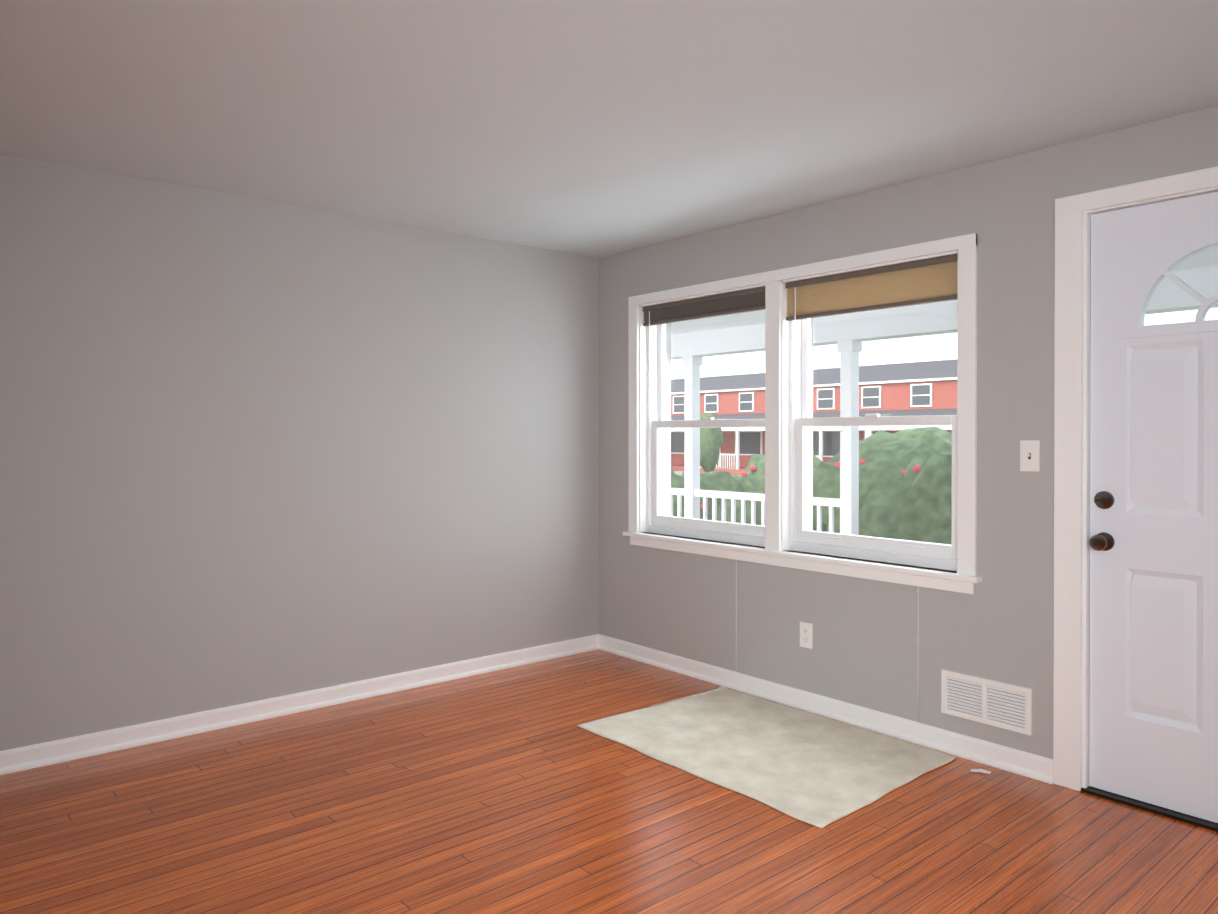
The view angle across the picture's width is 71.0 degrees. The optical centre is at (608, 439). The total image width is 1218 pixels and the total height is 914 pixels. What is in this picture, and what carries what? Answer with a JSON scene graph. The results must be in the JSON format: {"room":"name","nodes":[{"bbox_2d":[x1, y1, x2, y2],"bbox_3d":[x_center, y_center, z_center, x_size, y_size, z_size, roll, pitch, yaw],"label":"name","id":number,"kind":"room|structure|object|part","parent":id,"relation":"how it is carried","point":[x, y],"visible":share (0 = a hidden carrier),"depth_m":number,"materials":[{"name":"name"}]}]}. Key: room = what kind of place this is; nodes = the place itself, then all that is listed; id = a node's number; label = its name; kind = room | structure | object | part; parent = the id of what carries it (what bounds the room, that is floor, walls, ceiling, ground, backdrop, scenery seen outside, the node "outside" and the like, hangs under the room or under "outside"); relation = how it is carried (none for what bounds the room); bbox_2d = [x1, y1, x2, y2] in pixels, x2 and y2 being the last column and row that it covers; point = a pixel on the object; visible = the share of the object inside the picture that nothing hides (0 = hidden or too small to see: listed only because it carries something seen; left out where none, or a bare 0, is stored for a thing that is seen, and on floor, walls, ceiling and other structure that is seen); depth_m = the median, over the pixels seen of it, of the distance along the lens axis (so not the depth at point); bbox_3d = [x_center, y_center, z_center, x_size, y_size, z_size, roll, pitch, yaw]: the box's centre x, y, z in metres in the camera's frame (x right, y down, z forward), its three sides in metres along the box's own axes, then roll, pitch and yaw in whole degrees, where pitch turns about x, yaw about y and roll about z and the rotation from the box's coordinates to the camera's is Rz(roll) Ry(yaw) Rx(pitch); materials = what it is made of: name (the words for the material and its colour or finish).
{"room":"empty living room","nodes":[
{"label":"empty living room","id":0,"kind":"room"},
{"bbox_2d":[0,154,598,750],"bbox_3d":[-2.237,0.088,3.326,6.050,2.300,0.200,0,0,-40],"label":"wall","id":1,"kind":"structure","parent":0,"point":[252,450],"depth_m":3.80,"materials":[{"name":"grey paint"}]},
{"bbox_2d":[0,634,598,774],"bbox_3d":[-2.183,1.198,3.229,5.600,0.082,0.026,0,0,-40],"label":"baseboard","id":2,"kind":"structure","parent":1,"relation":"attached to","point":[13,760],"depth_m":3.79,"materials":[{"name":"white wood"}]},
{"bbox_2d":[0,649,1217,913],"bbox_3d":[-0.681,1.308,1.505,6.050,0.120,5.000,0,0,-40],"label":"floor","id":3,"kind":"structure","parent":0,"point":[512,791],"depth_m":2.71,"materials":[{"name":"brown wood"}]},
{"bbox_2d":[577,686,955,827],"bbox_3d":[0.614,1.231,3.497,0.916,0.010,1.261,0,0,-40],"label":"rug","id":4,"kind":"object","parent":3,"relation":"on","point":[819,771],"visible":1,"depth_m":3.38,"materials":[{"name":"fabric"}]},
{"bbox_2d":[970,769,990,773],"bbox_3d":[1.384,1.233,3.183,0.070,0.009,0.027,0,0,27],"label":"paper scrap","id":5,"kind":"object","parent":3,"relation":"on","point":[980,770],"visible":0.95,"depth_m":3.18,"materials":[{"name":"white paper"}]},
{"bbox_2d":[0,0,1217,257],"bbox_3d":[-0.681,-1.112,1.492,6.050,0.120,5.000,0,0,-40],"label":"ceiling","id":6,"kind":"structure","parent":0,"point":[596,128],"depth_m":2.64,"materials":[{"name":"white paint"}]},
{"bbox_2d":[599,106,1217,758],"bbox_3d":[1.527,0.088,3.379,0.250,2.300,4.600,0,0,-40],"label":"wall","id":7,"kind":"structure","parent":0,"point":[997,624],"depth_m":3.50,"materials":[{"name":"grey paint"}]},
{"bbox_2d":[647,310,764,546],"bbox_3d":[0.542,-0.117,4.503,0.110,1.274,0.910,0,0,-40],"label":"window unit","id":8,"kind":"structure","parent":7,"relation":"in","point":[658,522],"depth_m":4.67,"materials":[{"name":"white plastic"}]},
{"bbox_2d":[735,560,737,671],"bbox_3d":[0.631,0.865,4.236,0.007,0.570,0.012,0,0,-40],"label":"cord","id":9,"kind":"object","parent":7,"relation":"attached to","point":[736,604],"visible":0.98,"depth_m":4.23,"materials":[{"name":"white"}]},
{"bbox_2d":[623,233,981,593],"bbox_3d":[0.818,-0.104,4.107,0.205,1.396,2.050,0,0,-40],"label":"window unit","id":10,"kind":"structure","parent":7,"relation":"in","point":[802,538],"depth_m":3.94,"materials":[{"name":"white plastic"}]},
{"bbox_2d":[643,287,764,386],"bbox_3d":[0.482,-0.516,4.449,0.040,0.450,0.876,0,0,-40],"label":"window blind","id":11,"kind":"object","parent":10,"relation":"attached to","point":[743,301],"visible":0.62,"depth_m":4.42,"materials":[{"name":"brown fabric"}]},
{"bbox_2d":[786,254,957,377],"bbox_3d":[1.114,-0.512,3.707,0.040,0.450,0.846,0,0,-40],"label":"window blind","id":12,"kind":"object","parent":10,"relation":"attached to","point":[927,281],"visible":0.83,"depth_m":3.67,"materials":[{"name":"beige fabric"}]},
{"bbox_2d":[800,621,812,648],"bbox_3d":[0.903,0.895,3.916,0.009,0.115,0.070,0,0,-40],"label":"electrical outlet plate","id":13,"kind":"object","parent":7,"relation":"attached to","point":[806,635],"visible":1,"depth_m":3.91,"materials":[{"name":"white plastic"}]},
{"bbox_2d":[598,634,1052,783],"bbox_3d":[0.767,1.193,4.064,0.026,0.082,2.580,0,0,-40],"label":"baseboard","id":14,"kind":"structure","parent":7,"relation":"attached to","point":[1024,763],"depth_m":3.72,"materials":[{"name":"white wood"}]},
{"bbox_2d":[916,587,919,721],"bbox_3d":[1.264,0.869,3.493,0.007,0.570,0.012,0,0,-40],"label":"cord","id":15,"kind":"object","parent":7,"relation":"attached to","point":[918,640],"visible":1,"depth_m":3.49,"materials":[{"name":"white"}]},
{"bbox_2d":[941,669,1031,735],"bbox_3d":[1.443,1.002,3.280,0.012,0.172,0.350,0,0,-40],"label":"air vent","id":16,"kind":"object","parent":7,"relation":"in","point":[1003,705],"visible":1,"depth_m":3.27,"materials":[{"name":"white metal"}]},
{"bbox_2d":[1020,440,1039,471],"bbox_3d":[1.548,0.059,3.147,0.018,0.115,0.070,0,0,-40],"label":"switch plate","id":17,"kind":"object","parent":7,"relation":"attached to","point":[1029,455],"visible":1,"depth_m":3.15,"materials":[{"name":"white plastic"}]},
{"bbox_2d":[1053,166,1217,790],"bbox_3d":[2.021,0.189,2.762,0.239,2.105,1.020,0,0,-40],"label":"door frame","id":18,"kind":"structure","parent":7,"relation":"attached to","point":[1068,510],"depth_m":3.02,"materials":[{"name":"white wood"}]},
{"bbox_2d":[1081,786,1217,831],"bbox_3d":[2.023,1.236,2.770,0.232,0.011,0.848,0,0,-40],"label":"door sill","id":19,"kind":"structure","parent":7,"relation":"attached to","point":[1155,809],"depth_m":2.85,"materials":[{"name":"brown metal"}]},
{"bbox_2d":[1089,192,1217,823],"bbox_3d":[1.953,0.218,2.705,0.116,2.023,0.808,0,0,-40],"label":"door","id":20,"kind":"structure","parent":7,"relation":"in","point":[1153,717],"depth_m":2.87,"materials":[{"name":"white wood"}]},
{"bbox_3d":[1.705,0.355,2.963,0.070,0.065,0.065,0,0,-40],"label":"door knob","id":21,"kind":"part","parent":20,"relation":"part of","materials":[{"name":"brown metal"}]},
{"bbox_3d":[1.719,0.210,2.975,0.032,0.063,0.063,0,0,-40],"label":"door handle","id":22,"kind":"part","parent":20,"relation":"part of","materials":[{"name":"brown metal"}]},
{"label":"outside","id":23,"kind":"structure","parent":0,"visible":0},
{"bbox_3d":[13.154,2.191,36.016,59.740,1.050,110.000,0,0,-40],"label":"ground","id":24,"kind":"structure","parent":23,"visible":0},
{"bbox_2d":[671,469,744,519],"bbox_3d":[0.749,1.117,9.150,1.500,1.651,1.664,0,0,-40],"label":"bush","id":25,"kind":"object","parent":24,"relation":"on","point":[725,484],"depth_m":8.83,"materials":[{"name":"green plant"}]},
{"bbox_2d":[700,412,723,471],"bbox_3d":[4.117,0.584,35.687,1.316,3.468,1.320,0,0,-40],"label":"tree","id":26,"kind":"object","parent":24,"relation":"on","point":[708,438],"depth_m":35.23,"materials":[{"name":"green plant"}]},
{"bbox_2d":[711,489,764,524],"bbox_3d":[1.563,1.213,8.702,1.590,1.470,1.840,0,0,-40],"label":"bush","id":27,"kind":"object","parent":24,"relation":"on","point":[748,511],"depth_m":8.12,"materials":[{"name":"green plant"}]},
{"bbox_2d":[732,453,821,491],"bbox_3d":[2.123,1.073,10.078,1.922,1.911,2.356,0,0,-40],"label":"bush","id":28,"kind":"object","parent":24,"relation":"on","point":[756,471],"depth_m":9.85,"materials":[{"name":"green plant"}]},
{"bbox_2d":[671,359,956,475],"bbox_3d":[10.935,-0.866,49.741,12.300,5.980,70.200,0,0,-40],"label":"building","id":29,"kind":"structure","parent":24,"relation":"on","point":[898,387],"depth_m":44.69,"materials":[{"name":"red brick"}]},
{"bbox_2d":[813,521,826,531],"bbox_3d":[1.780,1.314,7.842,1.424,1.300,1.513,0,0,-40],"label":"bush","id":30,"kind":"object","parent":24,"relation":"on","point":[823,527],"depth_m":7.34,"materials":[{"name":"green plant"}]},
{"bbox_2d":[813,429,951,532],"bbox_3d":[2.499,0.959,7.510,1.720,2.105,1.905,0,0,-40],"label":"bush","id":31,"kind":"object","parent":24,"relation":"on","point":[883,467],"depth_m":7.20,"materials":[{"name":"green plant"}]},
{"bbox_2d":[859,454,951,544],"bbox_3d":[2.721,1.054,6.725,1.546,1.934,1.616,0,0,-40],"label":"bush","id":32,"kind":"object","parent":24,"relation":"on","point":[907,504],"depth_m":6.42,"materials":[{"name":"green plant"}]},
{"bbox_2d":[866,427,951,444],"bbox_3d":[3.040,0.954,8.528,1.891,2.177,2.023,0,0,-40],"label":"bush","id":33,"kind":"object","parent":24,"relation":"on","point":[914,432],"depth_m":8.48,"materials":[{"name":"green plant"}]},
{"bbox_3d":[1.860,1.587,5.378,2.820,0.520,18.000,0,0,-40],"label":"porch","id":34,"kind":"object","parent":24,"relation":"on","visible":0},
{"bbox_2d":[682,356,702,518],"bbox_3d":[0.744,0.285,7.639,0.130,2.060,0.130,0,0,-40],"label":"porch column","id":35,"kind":"structure","parent":34,"relation":"on","point":[689,467],"depth_m":7.60,"materials":[{"name":"white"}]},
{"bbox_2d":[671,488,839,532],"bbox_3d":[-0.313,0.832,8.883,0.060,0.795,6.420,0,0,-40],"label":"railing","id":36,"kind":"object","parent":35,"relation":"attached to","point":[741,496],"depth_m":7.20,"materials":[{"name":"white wood"}]},
{"bbox_2d":[837,340,861,534],"bbox_3d":[1.801,0.292,6.398,0.130,2.060,0.130,0,0,-40],"label":"porch column","id":37,"kind":"structure","parent":34,"relation":"on","point":[853,488],"depth_m":6.36,"materials":[{"name":"white wood"}]},
{"bbox_2d":[671,246,1217,359],"bbox_3d":[1.678,-1.127,5.208,2.340,0.790,18.000,0,0,-40],"label":"porch roof","id":38,"kind":"structure","parent":37,"relation":"on","point":[903,317],"depth_m":6.14,"materials":[{"name":"white"}]}
]}

